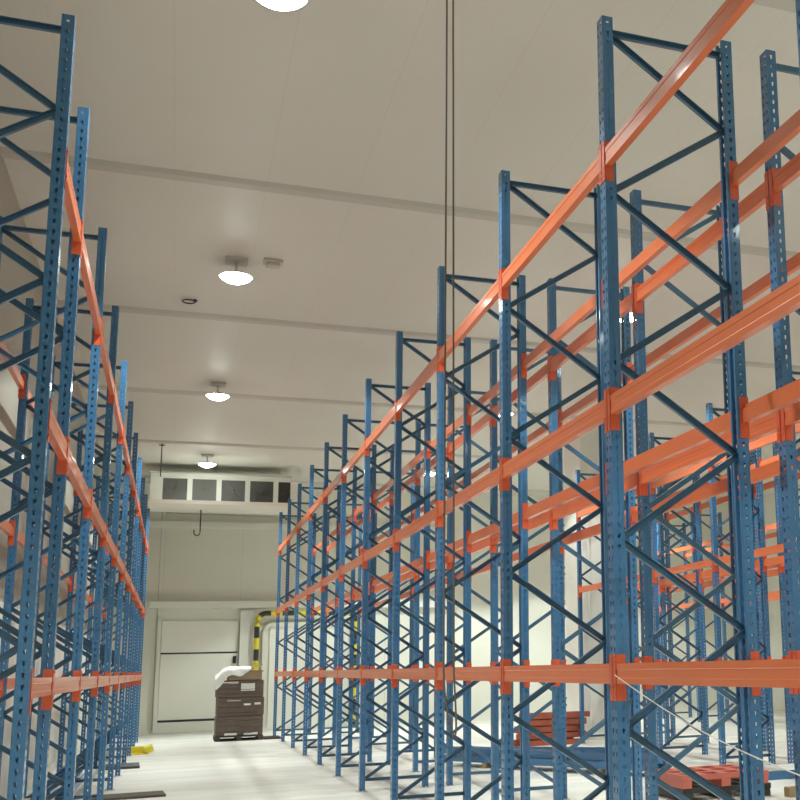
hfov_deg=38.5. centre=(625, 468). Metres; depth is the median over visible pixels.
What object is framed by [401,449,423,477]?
beam
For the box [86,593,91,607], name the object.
beam
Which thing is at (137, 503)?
beam
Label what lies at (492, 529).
beam
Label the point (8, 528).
beam
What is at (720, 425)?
beam
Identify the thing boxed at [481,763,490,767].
block
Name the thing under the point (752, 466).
beam
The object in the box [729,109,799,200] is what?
beam
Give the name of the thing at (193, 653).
door
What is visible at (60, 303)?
trim
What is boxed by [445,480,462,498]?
beam
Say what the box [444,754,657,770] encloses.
post
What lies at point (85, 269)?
beam
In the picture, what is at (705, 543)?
beam
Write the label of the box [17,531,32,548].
beam
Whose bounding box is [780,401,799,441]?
beam
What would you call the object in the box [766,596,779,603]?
beam
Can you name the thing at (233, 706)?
crate
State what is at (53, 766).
baseboard
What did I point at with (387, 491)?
frame
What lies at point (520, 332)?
frame
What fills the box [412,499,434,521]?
beam
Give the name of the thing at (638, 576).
beam
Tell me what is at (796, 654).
beam
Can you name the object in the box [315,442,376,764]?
frame
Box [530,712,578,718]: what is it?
beam
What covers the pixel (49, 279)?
frame
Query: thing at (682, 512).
beam
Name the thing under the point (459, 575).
beam
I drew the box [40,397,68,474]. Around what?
beam
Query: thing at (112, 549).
beam
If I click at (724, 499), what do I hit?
beam
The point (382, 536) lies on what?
beam
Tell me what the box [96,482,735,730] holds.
wall
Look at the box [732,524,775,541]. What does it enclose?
beam
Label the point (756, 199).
beam
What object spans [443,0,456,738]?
rope
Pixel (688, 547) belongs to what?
beam
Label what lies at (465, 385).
frame
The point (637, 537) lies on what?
frame
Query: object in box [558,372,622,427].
beam
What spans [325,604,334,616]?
beam
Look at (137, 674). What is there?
beam
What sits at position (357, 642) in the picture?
frame
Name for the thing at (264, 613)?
guard
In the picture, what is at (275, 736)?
board
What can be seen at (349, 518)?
beam
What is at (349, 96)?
ceiling
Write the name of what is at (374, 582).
beam
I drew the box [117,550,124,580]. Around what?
beam
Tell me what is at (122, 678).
beam
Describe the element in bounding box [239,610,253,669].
trim
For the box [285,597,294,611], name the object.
beam
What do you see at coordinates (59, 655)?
wall
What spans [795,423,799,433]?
beam
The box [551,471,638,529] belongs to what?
beam
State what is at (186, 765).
floor
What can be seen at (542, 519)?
beam
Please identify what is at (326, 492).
beam
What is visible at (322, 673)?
beam
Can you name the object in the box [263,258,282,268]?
smoke detector
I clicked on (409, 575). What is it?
beam
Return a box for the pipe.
[166,512,322,520]
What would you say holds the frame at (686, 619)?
on the floor
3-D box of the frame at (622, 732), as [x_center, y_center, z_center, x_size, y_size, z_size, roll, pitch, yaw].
[0.376,-0.082,7.703,1.120,6.470,0.170,3,-11,-22]
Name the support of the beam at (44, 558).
attached to the frame at (114, 662)
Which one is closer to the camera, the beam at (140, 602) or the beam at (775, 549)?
the beam at (775, 549)
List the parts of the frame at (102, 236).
post, post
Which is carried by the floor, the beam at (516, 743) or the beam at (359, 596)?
the beam at (516, 743)
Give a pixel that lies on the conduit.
(162, 512)
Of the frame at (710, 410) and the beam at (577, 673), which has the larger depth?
the frame at (710, 410)
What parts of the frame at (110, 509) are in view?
post, post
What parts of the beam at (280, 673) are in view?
rail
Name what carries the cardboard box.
on the crate at (229, 688)
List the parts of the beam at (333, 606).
rail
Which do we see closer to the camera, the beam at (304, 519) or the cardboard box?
the beam at (304, 519)
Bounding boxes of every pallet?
[213,734,262,741]
[658,764,768,788]
[658,778,770,799]
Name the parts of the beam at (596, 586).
rail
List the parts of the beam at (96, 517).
rail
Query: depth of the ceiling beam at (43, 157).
14.38 m
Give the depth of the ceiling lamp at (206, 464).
31.43 m
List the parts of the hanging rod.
rod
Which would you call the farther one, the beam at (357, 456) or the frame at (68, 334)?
the beam at (357, 456)
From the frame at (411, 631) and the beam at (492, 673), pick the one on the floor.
the frame at (411, 631)
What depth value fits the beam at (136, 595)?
25.10 m
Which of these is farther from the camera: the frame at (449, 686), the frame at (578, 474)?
the frame at (578, 474)
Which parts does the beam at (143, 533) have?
rail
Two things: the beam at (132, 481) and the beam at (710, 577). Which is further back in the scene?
the beam at (710, 577)
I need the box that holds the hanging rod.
[159,443,164,476]
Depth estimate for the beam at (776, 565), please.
20.89 m
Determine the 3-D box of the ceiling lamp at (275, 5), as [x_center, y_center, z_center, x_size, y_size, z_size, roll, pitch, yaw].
[-3.052,-4.266,9.740,0.524,0.360,0.524,3,-11,-22]
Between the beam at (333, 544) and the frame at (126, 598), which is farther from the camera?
the beam at (333, 544)
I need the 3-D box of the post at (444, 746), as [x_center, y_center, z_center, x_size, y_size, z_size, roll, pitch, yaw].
[-1.449,5.072,19.651,5.329,0.120,0.101,-9,-13,38]
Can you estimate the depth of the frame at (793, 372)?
17.30 m
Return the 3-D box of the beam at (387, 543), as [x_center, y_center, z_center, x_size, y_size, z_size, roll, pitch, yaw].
[-3.615,1.202,16.192,0.074,0.300,2.684,3,-11,-22]
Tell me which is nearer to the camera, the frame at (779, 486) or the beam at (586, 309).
the beam at (586, 309)
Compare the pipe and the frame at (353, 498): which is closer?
the frame at (353, 498)
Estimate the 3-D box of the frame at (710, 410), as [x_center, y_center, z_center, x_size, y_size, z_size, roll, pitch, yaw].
[2.062,2.011,19.839,1.120,6.470,0.170,3,-11,-22]
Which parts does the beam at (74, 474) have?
rail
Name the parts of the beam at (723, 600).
rail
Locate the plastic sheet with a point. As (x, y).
(219, 678)
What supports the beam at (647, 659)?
attached to the frame at (790, 455)
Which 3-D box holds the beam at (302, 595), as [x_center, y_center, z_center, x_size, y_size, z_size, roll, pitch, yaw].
[-7.638,3.034,26.046,0.074,0.300,2.684,3,-11,-22]
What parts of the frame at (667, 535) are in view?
post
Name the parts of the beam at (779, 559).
rail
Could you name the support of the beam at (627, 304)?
attached to the frame at (644, 504)
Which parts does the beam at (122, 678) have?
rail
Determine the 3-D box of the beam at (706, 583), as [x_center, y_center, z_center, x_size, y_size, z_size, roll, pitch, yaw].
[2.267,2.479,24.274,0.074,0.300,2.684,3,-11,-22]
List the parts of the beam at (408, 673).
rail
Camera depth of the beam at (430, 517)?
13.66 m
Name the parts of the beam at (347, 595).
rail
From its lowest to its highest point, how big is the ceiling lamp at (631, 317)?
0.360 m
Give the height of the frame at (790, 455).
6.470 m
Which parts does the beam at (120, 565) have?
rail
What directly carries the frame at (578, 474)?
on the floor
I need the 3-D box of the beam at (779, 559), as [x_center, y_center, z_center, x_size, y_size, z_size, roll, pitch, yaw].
[3.021,1.506,18.845,0.074,0.300,2.684,3,-11,-22]
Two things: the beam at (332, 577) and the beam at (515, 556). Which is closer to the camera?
the beam at (515, 556)
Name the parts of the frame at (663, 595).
post, post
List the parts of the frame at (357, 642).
post, post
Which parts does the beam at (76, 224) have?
rail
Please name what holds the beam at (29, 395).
attached to the frame at (123, 376)
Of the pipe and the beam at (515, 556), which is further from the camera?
the pipe
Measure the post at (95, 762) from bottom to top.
0.120 m
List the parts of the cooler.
lid, casing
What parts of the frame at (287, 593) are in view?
post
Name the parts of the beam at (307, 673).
rail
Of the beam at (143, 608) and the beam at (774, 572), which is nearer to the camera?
the beam at (774, 572)
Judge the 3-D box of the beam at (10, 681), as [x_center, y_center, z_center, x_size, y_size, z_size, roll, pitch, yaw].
[-7.822,2.778,14.162,0.074,0.300,2.684,3,-11,-22]
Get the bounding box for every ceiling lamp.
[197,454,216,467]
[205,382,229,400]
[217,256,253,284]
[254,0,309,11]
[619,300,632,321]
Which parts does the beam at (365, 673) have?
rail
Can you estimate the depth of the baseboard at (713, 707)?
38.20 m
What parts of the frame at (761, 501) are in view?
post, post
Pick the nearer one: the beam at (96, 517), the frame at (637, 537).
the beam at (96, 517)
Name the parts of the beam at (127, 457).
rail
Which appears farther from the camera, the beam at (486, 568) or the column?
the column
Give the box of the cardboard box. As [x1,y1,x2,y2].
[227,664,263,679]
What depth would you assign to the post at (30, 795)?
16.88 m
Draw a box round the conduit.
[151,512,162,729]
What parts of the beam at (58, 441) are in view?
rail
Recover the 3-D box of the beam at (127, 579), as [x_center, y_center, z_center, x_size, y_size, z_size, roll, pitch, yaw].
[-8.949,1.963,19.772,0.074,0.300,2.684,3,-11,-22]
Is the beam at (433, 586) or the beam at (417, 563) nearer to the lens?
the beam at (417, 563)
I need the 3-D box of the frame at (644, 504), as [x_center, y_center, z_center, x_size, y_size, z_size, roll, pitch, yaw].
[0.627,0.433,10.669,1.120,6.470,0.170,3,-11,-22]
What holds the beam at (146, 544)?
attached to the frame at (145, 495)
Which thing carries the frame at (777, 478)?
on the floor
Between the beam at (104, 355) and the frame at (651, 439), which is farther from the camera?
the frame at (651, 439)
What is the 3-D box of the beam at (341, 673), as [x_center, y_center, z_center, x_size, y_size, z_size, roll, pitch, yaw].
[-4.577,3.434,18.343,0.074,0.300,2.684,3,-11,-22]
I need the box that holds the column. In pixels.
[563,427,604,739]
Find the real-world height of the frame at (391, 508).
6.470 m
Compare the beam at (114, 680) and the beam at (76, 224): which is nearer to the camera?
the beam at (76, 224)
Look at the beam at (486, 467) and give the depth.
20.20 m
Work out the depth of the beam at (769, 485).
22.79 m
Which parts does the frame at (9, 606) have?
post, post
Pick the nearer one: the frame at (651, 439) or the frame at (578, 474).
the frame at (651, 439)
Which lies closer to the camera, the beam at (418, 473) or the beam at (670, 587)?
the beam at (418, 473)
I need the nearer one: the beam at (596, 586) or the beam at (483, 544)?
the beam at (483, 544)
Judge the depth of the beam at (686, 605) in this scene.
35.03 m
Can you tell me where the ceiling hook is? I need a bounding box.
[182,299,196,303]
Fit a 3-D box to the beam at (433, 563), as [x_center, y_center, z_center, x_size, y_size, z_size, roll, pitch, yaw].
[-3.364,1.718,19.158,0.074,0.300,2.684,3,-11,-22]
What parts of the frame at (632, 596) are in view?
post, post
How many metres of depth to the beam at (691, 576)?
23.29 m
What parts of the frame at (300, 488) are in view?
post, post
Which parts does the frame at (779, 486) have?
post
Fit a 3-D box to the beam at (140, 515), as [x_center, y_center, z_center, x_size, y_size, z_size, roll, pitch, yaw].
[-11.004,1.103,25.011,0.074,0.300,2.684,3,-11,-22]
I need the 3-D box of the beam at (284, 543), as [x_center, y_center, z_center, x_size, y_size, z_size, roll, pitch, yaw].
[-9.693,2.174,31.285,0.074,0.300,2.684,3,-11,-22]
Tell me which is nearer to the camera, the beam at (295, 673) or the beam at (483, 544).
the beam at (483, 544)
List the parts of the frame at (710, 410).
post, post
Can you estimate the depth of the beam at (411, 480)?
21.67 m
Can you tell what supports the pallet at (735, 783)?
on the floor
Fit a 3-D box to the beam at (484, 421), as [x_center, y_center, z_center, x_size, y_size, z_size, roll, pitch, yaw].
[-2.402,-0.516,17.007,0.074,0.300,2.684,3,-11,-22]
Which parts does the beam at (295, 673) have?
rail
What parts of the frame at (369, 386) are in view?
post, post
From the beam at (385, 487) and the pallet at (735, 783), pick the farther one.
the beam at (385, 487)
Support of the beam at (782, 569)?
attached to the frame
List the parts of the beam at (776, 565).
rail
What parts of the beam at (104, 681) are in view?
rail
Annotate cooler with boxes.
[148,468,299,535]
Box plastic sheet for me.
[214,666,250,689]
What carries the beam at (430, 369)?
attached to the frame at (520, 332)
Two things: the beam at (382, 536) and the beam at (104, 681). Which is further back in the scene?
the beam at (382, 536)
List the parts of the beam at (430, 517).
rail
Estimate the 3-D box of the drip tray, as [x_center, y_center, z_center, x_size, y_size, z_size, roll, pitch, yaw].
[-11.846,1.112,32.391,3.940,0.160,1.210,3,-11,-22]
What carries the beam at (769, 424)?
attached to the frame at (790, 455)
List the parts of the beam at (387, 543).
rail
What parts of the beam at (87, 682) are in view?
rail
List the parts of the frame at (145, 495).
post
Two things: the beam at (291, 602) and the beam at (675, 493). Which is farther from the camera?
the beam at (291, 602)
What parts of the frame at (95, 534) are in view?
post, post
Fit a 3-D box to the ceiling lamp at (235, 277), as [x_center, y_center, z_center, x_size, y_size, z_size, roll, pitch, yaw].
[-5.883,-2.977,16.674,0.524,0.360,0.524,3,-11,-22]
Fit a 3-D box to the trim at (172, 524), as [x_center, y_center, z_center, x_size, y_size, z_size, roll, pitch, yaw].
[-10.796,1.983,37.431,10.100,0.200,0.140,3,-11,-22]
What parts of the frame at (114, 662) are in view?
post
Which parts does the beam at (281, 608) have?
rail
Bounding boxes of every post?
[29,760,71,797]
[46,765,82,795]
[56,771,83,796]
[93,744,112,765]
[444,746,643,754]
[444,747,666,763]
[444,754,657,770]
[460,746,643,753]
[514,746,643,752]
[768,770,794,779]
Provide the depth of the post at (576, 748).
21.24 m
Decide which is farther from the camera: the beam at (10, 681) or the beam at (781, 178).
the beam at (10, 681)
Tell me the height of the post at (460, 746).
0.120 m
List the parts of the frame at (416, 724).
post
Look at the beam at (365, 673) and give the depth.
15.91 m
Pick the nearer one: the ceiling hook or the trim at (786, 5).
the trim at (786, 5)
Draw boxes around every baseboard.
[6,733,95,798]
[122,705,735,734]
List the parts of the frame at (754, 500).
post, post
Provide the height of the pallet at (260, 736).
0.140 m
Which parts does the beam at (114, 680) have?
rail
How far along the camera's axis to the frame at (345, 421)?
19.88 m
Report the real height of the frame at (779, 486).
6.470 m
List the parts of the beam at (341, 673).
rail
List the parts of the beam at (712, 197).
rail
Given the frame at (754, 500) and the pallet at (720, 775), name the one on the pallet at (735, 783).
the pallet at (720, 775)
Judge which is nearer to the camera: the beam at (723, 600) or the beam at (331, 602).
the beam at (331, 602)
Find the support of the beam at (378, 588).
attached to the frame at (391, 508)
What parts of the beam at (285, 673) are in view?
rail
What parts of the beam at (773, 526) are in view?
rail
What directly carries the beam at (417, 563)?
attached to the frame at (345, 421)
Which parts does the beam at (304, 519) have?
rail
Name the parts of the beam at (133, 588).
rail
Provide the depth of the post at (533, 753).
19.29 m
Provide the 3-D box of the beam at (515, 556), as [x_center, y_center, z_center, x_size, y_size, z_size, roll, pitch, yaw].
[-1.431,1.302,17.065,0.074,0.300,2.684,3,-11,-22]
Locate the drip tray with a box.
[148,499,292,511]
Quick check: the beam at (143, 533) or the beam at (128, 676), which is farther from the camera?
the beam at (143, 533)
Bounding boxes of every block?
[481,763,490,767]
[784,786,795,796]
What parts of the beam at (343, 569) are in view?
rail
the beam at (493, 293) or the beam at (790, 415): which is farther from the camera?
the beam at (493, 293)
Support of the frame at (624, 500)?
on the floor
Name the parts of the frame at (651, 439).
post, post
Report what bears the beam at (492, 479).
attached to the frame at (507, 570)
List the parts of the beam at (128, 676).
rail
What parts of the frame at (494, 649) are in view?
post, post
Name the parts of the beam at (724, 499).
rail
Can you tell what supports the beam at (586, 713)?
on the beam
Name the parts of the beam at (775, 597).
rail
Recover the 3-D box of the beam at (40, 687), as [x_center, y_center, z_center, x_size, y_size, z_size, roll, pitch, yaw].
[-4.117,1.556,7.731,0.074,0.300,1.394,3,-11,-22]
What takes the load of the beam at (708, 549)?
attached to the frame at (686, 619)
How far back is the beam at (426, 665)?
17.44 m
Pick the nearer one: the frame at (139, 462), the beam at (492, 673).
the beam at (492, 673)
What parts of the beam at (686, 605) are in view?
rail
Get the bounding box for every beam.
[0,335,25,398]
[0,520,15,545]
[0,679,3,697]
[7,678,14,688]
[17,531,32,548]
[21,669,54,715]
[27,390,34,415]
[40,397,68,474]
[42,555,54,577]
[52,669,81,708]
[60,570,72,591]
[64,148,82,256]
[66,438,92,518]
[80,224,102,345]
[80,671,98,697]
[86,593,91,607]
[90,490,107,546]
[97,672,110,695]
[100,324,115,403]
[106,523,117,566]
[110,672,119,690]
[114,383,124,443]
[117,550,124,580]
[118,672,125,689]
[123,427,130,474]
[124,564,130,591]
[125,672,130,686]
[130,465,135,497]
[130,581,135,599]
[130,673,135,686]
[135,490,139,515]
[135,590,139,606]
[135,673,138,684]
[139,509,142,530]
[139,598,142,612]
[142,519,145,542]
[142,604,144,617]
[145,538,147,553]
[274,670,282,680]
[276,604,284,616]
[278,537,286,554]
[283,669,292,680]
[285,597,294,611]
[287,523,296,545]
[292,668,304,680]
[295,587,306,606]
[296,508,308,533]
[304,668,318,682]
[306,581,320,599]
[308,493,322,519]
[312,605,320,616]
[313,541,321,555]
[319,667,336,682]
[321,569,338,591]
[323,471,340,503]
[325,599,334,611]
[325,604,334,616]
[327,529,335,541]
[327,541,335,553]
[336,591,350,606]
[337,666,360,683]
[338,514,351,534]
[339,550,362,581]
[341,438,364,482]
[345,527,351,537]
[352,582,369,599]
[353,497,370,520]
[355,593,361,600]
[356,517,362,526]
[360,664,391,686]
[362,530,393,568]
[364,401,394,455]
[368,581,388,594]
[369,492,389,521]
[371,571,392,591]
[373,479,393,504]
[374,599,387,606]
[375,530,388,545]
[389,570,413,590]
[390,474,414,505]
[392,662,435,689]
[393,501,436,551]
[395,348,437,420]
[400,557,422,574]
[400,591,409,599]
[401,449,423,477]
[401,515,410,526]
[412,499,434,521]
[412,584,434,599]
[414,555,446,581]
[415,443,447,485]
[425,664,447,683]
[426,538,462,568]
[427,414,462,458]
[436,659,501,693]
[437,270,499,371]
[437,459,500,526]
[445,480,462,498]
[445,572,462,584]
[447,536,490,569]
[448,407,489,459]
[466,512,517,551]
[466,662,489,684]
[467,365,516,424]
[471,455,499,483]
[471,561,499,581]
[490,357,548,426]
[491,510,550,552]
[491,660,552,683]
[500,144,601,299]
[501,389,607,490]
[502,655,613,700]
[512,422,548,454]
[512,541,549,562]
[514,738,572,746]
[515,725,576,732]
[516,731,578,739]
[519,738,579,746]
[521,294,595,377]
[522,474,599,528]
[524,660,532,686]
[530,711,589,716]
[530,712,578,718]
[530,718,586,725]
[549,285,633,380]
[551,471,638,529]
[553,656,643,688]
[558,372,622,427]
[560,514,625,553]
[577,505,598,521]
[578,582,601,597]
[601,172,726,308]
[602,0,754,182]
[605,404,736,493]
[607,274,799,430]
[613,654,799,700]
[626,569,652,583]
[627,300,724,383]
[630,474,731,525]
[634,171,769,313]
[634,658,734,662]
[639,410,780,495]
[644,651,793,693]
[651,459,708,493]
[652,572,697,586]
[653,559,712,582]
[657,545,691,558]
[659,601,693,613]
[661,576,711,591]
[662,489,683,500]
[666,507,693,521]
[669,583,695,596]
[685,548,718,559]
[692,536,729,551]
[694,597,731,609]
[699,463,754,487]
[699,493,752,514]
[699,558,761,582]
[702,578,734,591]
[709,432,776,470]
[713,539,789,571]
[714,564,779,583]
[721,539,754,551]
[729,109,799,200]
[729,252,799,317]
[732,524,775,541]
[735,591,779,597]
[737,456,799,498]
[739,379,799,437]
[750,651,784,695]
[754,472,799,497]
[757,569,783,583]
[759,447,798,466]
[763,532,776,542]
[763,555,797,571]
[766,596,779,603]
[768,152,799,207]
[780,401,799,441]
[780,561,797,571]
[792,650,799,693]
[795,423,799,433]
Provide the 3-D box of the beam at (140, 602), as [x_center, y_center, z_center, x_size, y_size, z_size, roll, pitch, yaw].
[-11.966,3.337,27.163,0.074,0.300,2.684,3,-11,-22]
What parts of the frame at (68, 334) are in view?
post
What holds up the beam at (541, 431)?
attached to the frame at (449, 686)
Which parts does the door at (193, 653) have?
frame, panel, panel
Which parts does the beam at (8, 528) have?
rail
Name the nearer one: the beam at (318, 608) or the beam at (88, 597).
the beam at (88, 597)
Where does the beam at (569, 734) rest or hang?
on the beam at (569, 741)
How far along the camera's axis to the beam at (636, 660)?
13.02 m
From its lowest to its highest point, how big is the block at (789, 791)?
0.130 m
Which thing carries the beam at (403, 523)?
attached to the frame at (387, 491)
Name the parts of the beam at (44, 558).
rail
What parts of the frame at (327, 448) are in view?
post, post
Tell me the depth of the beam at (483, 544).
16.27 m
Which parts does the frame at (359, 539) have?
post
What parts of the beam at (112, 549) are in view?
rail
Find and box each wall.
[0,154,110,639]
[0,597,100,797]
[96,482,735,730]
[746,485,799,709]
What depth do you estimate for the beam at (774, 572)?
22.48 m
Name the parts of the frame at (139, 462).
post, post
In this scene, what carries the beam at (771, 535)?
attached to the frame at (761, 501)
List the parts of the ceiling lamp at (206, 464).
mount plate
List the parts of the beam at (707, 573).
rail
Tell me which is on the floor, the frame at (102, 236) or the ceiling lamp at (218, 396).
the frame at (102, 236)
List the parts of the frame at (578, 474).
post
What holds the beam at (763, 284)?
attached to the frame at (644, 504)
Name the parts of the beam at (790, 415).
rail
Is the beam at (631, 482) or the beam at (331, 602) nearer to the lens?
the beam at (631, 482)
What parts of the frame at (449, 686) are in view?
post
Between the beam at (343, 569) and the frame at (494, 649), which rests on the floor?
the frame at (494, 649)
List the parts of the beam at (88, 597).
rail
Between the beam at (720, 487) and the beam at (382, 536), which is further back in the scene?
the beam at (382, 536)
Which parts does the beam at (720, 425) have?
rail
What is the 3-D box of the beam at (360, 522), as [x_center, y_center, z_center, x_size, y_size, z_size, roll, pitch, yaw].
[-6.425,1.315,26.861,0.074,0.300,2.684,3,-11,-22]
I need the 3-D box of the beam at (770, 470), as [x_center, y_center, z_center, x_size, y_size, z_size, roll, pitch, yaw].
[1.587,-0.072,9.675,0.074,0.300,2.684,3,-11,-22]
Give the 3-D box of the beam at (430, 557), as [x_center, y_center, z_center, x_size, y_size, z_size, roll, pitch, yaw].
[-2.688,1.245,16.563,0.074,0.300,2.684,3,-11,-22]
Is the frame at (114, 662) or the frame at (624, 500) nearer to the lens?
the frame at (114, 662)
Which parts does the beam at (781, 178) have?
rail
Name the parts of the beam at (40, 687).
rail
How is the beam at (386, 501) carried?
attached to the frame at (391, 508)
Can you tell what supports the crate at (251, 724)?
on the pallet at (260, 736)
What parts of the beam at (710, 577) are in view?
rail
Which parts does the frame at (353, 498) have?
post, post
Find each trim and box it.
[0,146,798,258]
[57,300,799,370]
[78,384,692,426]
[96,438,799,472]
[110,475,746,498]
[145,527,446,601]
[147,520,446,532]
[149,601,446,608]
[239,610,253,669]
[753,0,795,12]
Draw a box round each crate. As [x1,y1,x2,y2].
[214,715,262,735]
[215,680,263,697]
[215,696,263,716]
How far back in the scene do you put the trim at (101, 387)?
25.24 m
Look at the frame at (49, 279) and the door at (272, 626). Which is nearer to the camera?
the frame at (49, 279)
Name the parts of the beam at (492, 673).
rail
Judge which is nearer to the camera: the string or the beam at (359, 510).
the string
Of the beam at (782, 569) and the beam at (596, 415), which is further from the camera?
the beam at (782, 569)
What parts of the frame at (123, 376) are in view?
post, post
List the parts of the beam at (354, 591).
rail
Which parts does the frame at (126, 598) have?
post, post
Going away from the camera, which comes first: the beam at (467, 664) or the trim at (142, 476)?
the beam at (467, 664)
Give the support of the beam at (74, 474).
attached to the frame at (68, 334)
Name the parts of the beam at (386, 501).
rail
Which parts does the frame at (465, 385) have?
post, post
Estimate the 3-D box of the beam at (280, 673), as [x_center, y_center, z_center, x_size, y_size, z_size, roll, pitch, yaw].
[-9.606,5.723,30.661,0.074,0.300,2.684,3,-11,-22]
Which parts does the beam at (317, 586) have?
rail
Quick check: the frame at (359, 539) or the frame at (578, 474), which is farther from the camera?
the frame at (359, 539)
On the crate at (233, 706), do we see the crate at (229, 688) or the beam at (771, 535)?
the crate at (229, 688)
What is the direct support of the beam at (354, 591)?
attached to the frame at (353, 498)
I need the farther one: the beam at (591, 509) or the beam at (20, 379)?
the beam at (591, 509)
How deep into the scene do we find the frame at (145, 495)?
28.21 m
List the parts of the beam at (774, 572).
rail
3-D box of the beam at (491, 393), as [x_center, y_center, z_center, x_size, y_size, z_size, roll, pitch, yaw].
[-1.726,-0.990,14.411,0.074,0.300,2.684,3,-11,-22]
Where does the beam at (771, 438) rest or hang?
attached to the frame at (793, 372)
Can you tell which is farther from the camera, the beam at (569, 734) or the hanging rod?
the hanging rod
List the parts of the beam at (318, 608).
rail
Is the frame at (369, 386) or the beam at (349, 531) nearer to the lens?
the frame at (369, 386)
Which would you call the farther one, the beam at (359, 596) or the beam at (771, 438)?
the beam at (359, 596)
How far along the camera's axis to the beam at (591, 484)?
11.73 m
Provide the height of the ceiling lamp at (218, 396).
0.360 m
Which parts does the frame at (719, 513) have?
post, post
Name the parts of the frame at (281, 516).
post, post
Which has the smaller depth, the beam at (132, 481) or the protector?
the beam at (132, 481)
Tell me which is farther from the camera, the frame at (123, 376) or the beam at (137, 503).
the beam at (137, 503)
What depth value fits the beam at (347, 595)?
26.21 m
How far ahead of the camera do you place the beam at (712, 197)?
9.15 m
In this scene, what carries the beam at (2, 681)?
attached to the frame at (9, 606)
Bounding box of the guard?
[253,610,356,724]
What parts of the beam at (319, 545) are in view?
rail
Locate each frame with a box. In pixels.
[0,13,75,799]
[0,106,89,799]
[0,216,107,799]
[0,298,119,799]
[24,356,127,799]
[40,401,133,790]
[57,430,137,776]
[70,457,141,762]
[80,476,144,755]
[90,494,147,746]
[96,508,149,742]
[273,512,315,735]
[280,499,324,741]
[291,483,340,747]
[301,465,356,755]
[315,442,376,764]
[323,514,361,733]
[333,414,394,776]
[334,503,376,735]
[350,489,389,744]
[357,378,430,791]
[366,467,414,751]
[384,447,435,760]
[390,331,470,799]
[410,419,472,771]
[434,266,529,799]
[444,385,514,785]
[490,339,569,799]
[499,170,616,799]
[547,278,642,799]
[575,470,604,743]
[597,15,764,799]
[623,461,653,743]
[624,500,630,717]
[629,189,751,799]
[631,477,676,738]
[648,432,709,754]
[656,463,708,745]
[657,523,693,718]
[690,512,729,721]
[706,403,777,764]
[711,442,767,753]
[731,501,771,722]
[759,49,799,799]
[772,411,799,763]
[779,486,799,730]
[780,365,799,766]
[795,0,799,76]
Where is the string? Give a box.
[615,675,799,775]
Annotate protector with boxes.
[124,744,153,754]
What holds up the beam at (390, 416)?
attached to the frame at (465, 385)
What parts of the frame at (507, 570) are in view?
post, post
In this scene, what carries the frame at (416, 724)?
on the floor
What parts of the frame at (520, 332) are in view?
post, post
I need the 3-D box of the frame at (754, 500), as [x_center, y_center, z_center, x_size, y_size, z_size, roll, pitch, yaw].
[2.313,2.526,22.805,1.120,6.470,0.170,3,-11,-22]
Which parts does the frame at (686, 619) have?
post, post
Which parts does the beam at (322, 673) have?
rail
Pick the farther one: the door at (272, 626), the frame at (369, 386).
the door at (272, 626)
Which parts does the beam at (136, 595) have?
rail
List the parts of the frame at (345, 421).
post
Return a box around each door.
[152,618,238,733]
[261,622,348,728]
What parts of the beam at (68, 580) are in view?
rail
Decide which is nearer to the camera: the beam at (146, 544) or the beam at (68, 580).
the beam at (68, 580)
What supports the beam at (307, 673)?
attached to the frame at (327, 448)
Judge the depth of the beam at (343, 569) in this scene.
18.76 m
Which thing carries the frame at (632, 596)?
on the floor
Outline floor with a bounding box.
[26,709,795,799]
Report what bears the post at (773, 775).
on the floor
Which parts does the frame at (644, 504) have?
post, post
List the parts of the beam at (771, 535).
rail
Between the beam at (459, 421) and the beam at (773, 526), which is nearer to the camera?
the beam at (459, 421)
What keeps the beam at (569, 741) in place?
on the floor
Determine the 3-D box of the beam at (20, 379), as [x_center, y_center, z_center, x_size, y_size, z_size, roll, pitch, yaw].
[-6.903,-1.229,12.323,0.074,0.300,2.684,3,-11,-22]
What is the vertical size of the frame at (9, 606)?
6.470 m
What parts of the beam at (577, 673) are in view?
rail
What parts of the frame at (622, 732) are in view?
post, post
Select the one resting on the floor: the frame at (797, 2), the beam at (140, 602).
the frame at (797, 2)
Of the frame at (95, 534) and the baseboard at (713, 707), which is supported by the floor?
the frame at (95, 534)
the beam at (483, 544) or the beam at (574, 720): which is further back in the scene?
the beam at (574, 720)
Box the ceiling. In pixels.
[0,0,799,502]
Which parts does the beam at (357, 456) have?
rail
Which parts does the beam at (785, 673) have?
rail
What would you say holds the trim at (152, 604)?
attached to the wall at (539, 567)
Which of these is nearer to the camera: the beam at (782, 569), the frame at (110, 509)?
the beam at (782, 569)
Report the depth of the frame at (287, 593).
29.72 m
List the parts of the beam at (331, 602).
rail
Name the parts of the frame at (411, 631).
post, post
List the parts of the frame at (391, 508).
post, post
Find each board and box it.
[91,790,165,799]
[105,762,139,769]
[263,735,280,738]
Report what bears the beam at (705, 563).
attached to the frame at (710, 410)
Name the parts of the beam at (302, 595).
rail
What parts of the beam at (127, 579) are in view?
rail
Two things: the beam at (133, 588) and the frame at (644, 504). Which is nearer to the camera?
the frame at (644, 504)
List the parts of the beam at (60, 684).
rail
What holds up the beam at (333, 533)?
attached to the frame at (287, 593)
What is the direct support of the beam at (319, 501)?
attached to the frame at (327, 448)
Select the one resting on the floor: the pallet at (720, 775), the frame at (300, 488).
the frame at (300, 488)
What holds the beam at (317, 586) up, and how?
attached to the frame at (327, 448)
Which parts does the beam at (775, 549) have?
rail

